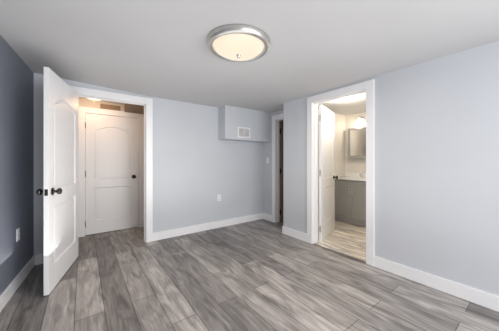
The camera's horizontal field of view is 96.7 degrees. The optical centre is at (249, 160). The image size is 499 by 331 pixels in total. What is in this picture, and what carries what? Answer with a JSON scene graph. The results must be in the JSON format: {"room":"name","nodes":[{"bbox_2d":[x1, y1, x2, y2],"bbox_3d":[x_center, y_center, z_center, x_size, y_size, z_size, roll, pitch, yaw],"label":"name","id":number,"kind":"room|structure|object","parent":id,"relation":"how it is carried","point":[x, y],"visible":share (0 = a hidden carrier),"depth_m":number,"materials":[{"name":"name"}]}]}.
{"room":"empty bedroom","nodes":[
{"label":"empty bedroom","id":0,"kind":"room"},
{"bbox_2d":[0,35,33,294],"bbox_3d":[-0.778,0.055,-0.238,0.100,2.210,6.520,0,0,-32],"label":"wall","id":1,"kind":"structure","parent":0,"point":[16,142],"depth_m":2.01,"materials":[{"name":"paint"}]},
{"bbox_2d":[0,255,34,311],"bbox_3d":[-0.752,1.103,-0.171,0.014,0.115,6.206,0,0,-32],"label":"baseboard","id":2,"kind":"structure","parent":1,"relation":"attached to","point":[9,291],"depth_m":1.98,"materials":[{"name":"white paint"}]},
{"bbox_2d":[16,227,19,241],"bbox_3d":[-2.141,0.680,2.056,0.008,0.114,0.070,0,0,-32],"label":"outlet","id":3,"kind":"object","parent":1,"relation":"attached to","point":[18,234],"visible":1,"depth_m":2.05,"materials":[{"name":"white plastic"}]},
{"bbox_2d":[78,98,123,110],"bbox_3d":[-2.376,0.055,3.618,1.420,2.210,0.100,0,0,-37],"label":"wall","id":4,"kind":"structure","parent":0,"point":[83,102],"depth_m":3.49,"materials":[{"name":"paint"}]},
{"bbox_2d":[100,104,119,110],"bbox_3d":[-2.270,-0.875,3.626,0.280,0.080,0.014,0,0,-37],"label":"air vent","id":5,"kind":"object","parent":4,"relation":"in","point":[109,107],"visible":1,"depth_m":3.62,"materials":[{"name":"brown"}]},
{"bbox_2d":[78,106,143,236],"bbox_3d":[-2.265,0.163,3.690,0.925,1.995,0.118,0,0,-37],"label":"door frame","id":6,"kind":"structure","parent":4,"relation":"attached to","point":[82,111],"depth_m":3.47,"materials":[{"name":"white paint"}]},
{"bbox_2d":[85,113,137,234],"bbox_3d":[-2.256,0.205,3.672,0.750,1.890,0.173,0,0,-37],"label":"door","id":7,"kind":"structure","parent":4,"relation":"in","point":[111,173],"depth_m":3.64,"materials":[{"name":"white paint"}]},
{"bbox_2d":[124,103,143,113],"bbox_3d":[-1.765,-0.938,3.553,0.320,0.225,0.738,0,0,-37],"label":"wall","id":8,"kind":"structure","parent":0,"point":[133,108],"depth_m":3.56,"materials":[{"name":"brown wood"}]},
{"bbox_2d":[34,73,262,254],"bbox_3d":[-1.098,0.055,3.514,3.340,2.210,0.100,0,0,-37],"label":"wall","id":9,"kind":"structure","parent":0,"point":[199,166],"depth_m":3.56,"materials":[{"name":"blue paint"}]},
{"bbox_2d":[35,253,43,264],"bbox_3d":[-2.282,1.103,2.555,0.266,0.115,0.014,0,0,-37],"label":"baseboard","id":10,"kind":"structure","parent":9,"relation":"attached to","point":[39,258],"depth_m":2.49,"materials":[{"name":"white paint"}]},
{"bbox_2d":[36,67,77,295],"bbox_3d":[-1.914,0.172,2.292,0.173,1.955,0.862,0,0,-24],"label":"door","id":11,"kind":"structure","parent":9,"relation":"in","point":[60,191],"depth_m":2.14,"materials":[{"name":"white paint"}]},
{"bbox_2d":[69,85,152,242],"bbox_3d":[-1.828,0.130,2.974,0.965,2.060,0.148,0,0,-37],"label":"door frame","id":12,"kind":"structure","parent":9,"relation":"attached to","point":[147,103],"depth_m":3.17,"materials":[{"name":"white paint"}]},
{"bbox_2d":[153,213,262,240],"bbox_3d":[-0.566,1.103,3.842,2.095,0.115,0.015,0,0,-37],"label":"baseboard","id":13,"kind":"structure","parent":9,"relation":"attached to","point":[212,225],"depth_m":3.68,"materials":[{"name":"white paint"}]},
{"bbox_2d":[219,105,269,142],"bbox_3d":[-0.067,-0.650,4.081,1.010,0.560,0.230,0,0,-37],"label":"wall","id":14,"kind":"structure","parent":0,"point":[232,119],"depth_m":3.91,"materials":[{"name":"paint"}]},
{"bbox_2d":[238,127,249,137],"bbox_3d":[-0.094,-0.500,3.909,0.270,0.190,0.013,0,0,-37],"label":"air vent","id":15,"kind":"object","parent":14,"relation":"in","point":[243,132],"visible":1,"depth_m":3.90,"materials":[{"name":"white plastic"}]},
{"bbox_2d":[0,219,498,330],"bbox_3d":[0.619,1.210,1.758,5.700,0.100,7.470,0,0,-37],"label":"floor","id":16,"kind":"structure","parent":0,"point":[261,275],"depth_m":1.96,"materials":[{"name":"grey plastic"}]},
{"bbox_2d":[0,0,498,115],"bbox_3d":[0.619,-0.995,1.758,5.700,0.130,7.470,0,0,-37],"label":"ceiling","id":17,"kind":"structure","parent":0,"point":[156,48],"depth_m":1.76,"materials":[{"name":"white paint"}]},
{"bbox_2d":[207,24,269,61],"bbox_3d":[-0.086,-0.870,1.748,0.490,0.121,0.490,0,0,-37],"label":"flush-mount light","id":18,"kind":"object","parent":17,"relation":"attached to","point":[238,43],"visible":1,"depth_m":1.64,"materials":[{"name":"white glass"}]},
{"bbox_2d":[263,110,282,214],"bbox_3d":[0.578,0.055,4.146,0.100,2.210,0.900,0,0,-37],"label":"wall","id":19,"kind":"structure","parent":0,"point":[267,182],"depth_m":4.34,"materials":[{"name":"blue paint"}]},
{"bbox_2d":[263,213,271,221],"bbox_3d":[0.355,1.103,4.348,0.014,0.115,0.270,0,0,-37],"label":"baseboard","id":20,"kind":"structure","parent":19,"relation":"attached to","point":[268,217],"depth_m":4.34,"materials":[{"name":"white paint"}]},
{"bbox_2d":[272,113,282,222],"bbox_3d":[0.677,0.150,3.999,0.118,2.020,0.675,0,0,-37],"label":"trim","id":21,"kind":"structure","parent":19,"relation":"attached to","point":[277,119],"depth_m":4.20,"materials":[{"name":"white paint"}]},
{"bbox_2d":[280,121,282,220],"bbox_3d":[0.755,0.193,4.426,0.500,1.915,0.173,0,0,-45],"label":"closet door","id":22,"kind":"structure","parent":19,"relation":"in","point":[281,170],"depth_m":4.26,"materials":[{"name":"brown wood"}]},
{"bbox_2d":[318,110,344,218],"bbox_3d":[1.303,0.055,4.071,1.630,2.210,0.030,0,0,-37],"label":"wall","id":23,"kind":"structure","parent":0,"point":[339,145],"depth_m":4.42,"materials":[{"name":"white paint"}]},
{"bbox_2d":[314,221,365,261],"bbox_3d":[1.752,1.156,3.414,1.700,0.008,1.560,0,0,-37],"label":"floor","id":24,"kind":"structure","parent":0,"point":[348,239],"depth_m":3.22,"materials":[{"name":"beige wood"}]},
{"bbox_2d":[335,170,365,226],"bbox_3d":[1.992,0.659,4.122,0.457,0.986,0.705,0,0,-37],"label":"vanity cabinet","id":25,"kind":"object","parent":24,"relation":"on","point":[350,197],"visible":0.73,"depth_m":4.03,"materials":[{"name":"grey paint"}]},
{"bbox_2d":[345,112,365,172],"bbox_3d":[2.493,0.055,3.926,0.100,2.210,1.690,0,0,-37],"label":"wall","id":26,"kind":"structure","parent":0,"point":[355,165],"depth_m":4.41,"materials":[{"name":"white paint"}]},
{"bbox_2d":[346,127,365,158],"bbox_3d":[2.113,-0.344,4.241,0.125,0.592,0.480,0,0,-37],"label":"medicine cabinet","id":27,"kind":"object","parent":26,"relation":"attached to","point":[356,143],"visible":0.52,"depth_m":4.25,"materials":[{"name":"grey paint"}]},
{"bbox_2d":[356,116,364,123],"bbox_3d":[2.102,-0.785,4.233,0.151,0.150,0.132,0,0,-37],"label":"sconce","id":28,"kind":"object","parent":26,"relation":"attached to","point":[361,119],"visible":1,"depth_m":4.21,"materials":[{"name":"white glass"}]},
{"bbox_2d":[283,41,498,295],"bbox_3d":[2.120,0.055,1.540,0.100,2.210,5.120,0,0,-37],"label":"wall","id":29,"kind":"structure","parent":0,"point":[436,167],"depth_m":2.03,"materials":[{"name":"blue paint"}]},
{"bbox_2d":[282,226,306,241],"bbox_3d":[0.678,1.103,3.367,0.014,0.115,0.494,0,0,-37],"label":"baseboard","id":30,"kind":"structure","parent":29,"relation":"attached to","point":[299,235],"depth_m":3.35,"materials":[{"name":"white paint"}]},
{"bbox_2d":[318,104,337,241],"bbox_3d":[1.217,0.172,3.464,0.173,1.955,0.736,0,0,35],"label":"door","id":31,"kind":"structure","parent":29,"relation":"in","point":[326,170],"depth_m":3.38,"materials":[{"name":"white paint"}]},
{"bbox_2d":[307,79,373,266],"bbox_3d":[1.150,0.130,2.844,0.148,2.060,0.910,0,0,-37],"label":"door frame","id":32,"kind":"structure","parent":29,"relation":"attached to","point":[366,87],"depth_m":2.81,"materials":[{"name":"white paint"}]},
{"bbox_2d":[374,256,498,311],"bbox_3d":[2.482,1.103,0.962,0.015,0.115,3.700,0,0,-37],"label":"baseboard","id":33,"kind":"structure","parent":29,"relation":"attached to","point":[479,297],"depth_m":1.98,"materials":[{"name":"white paint"}]}
]}

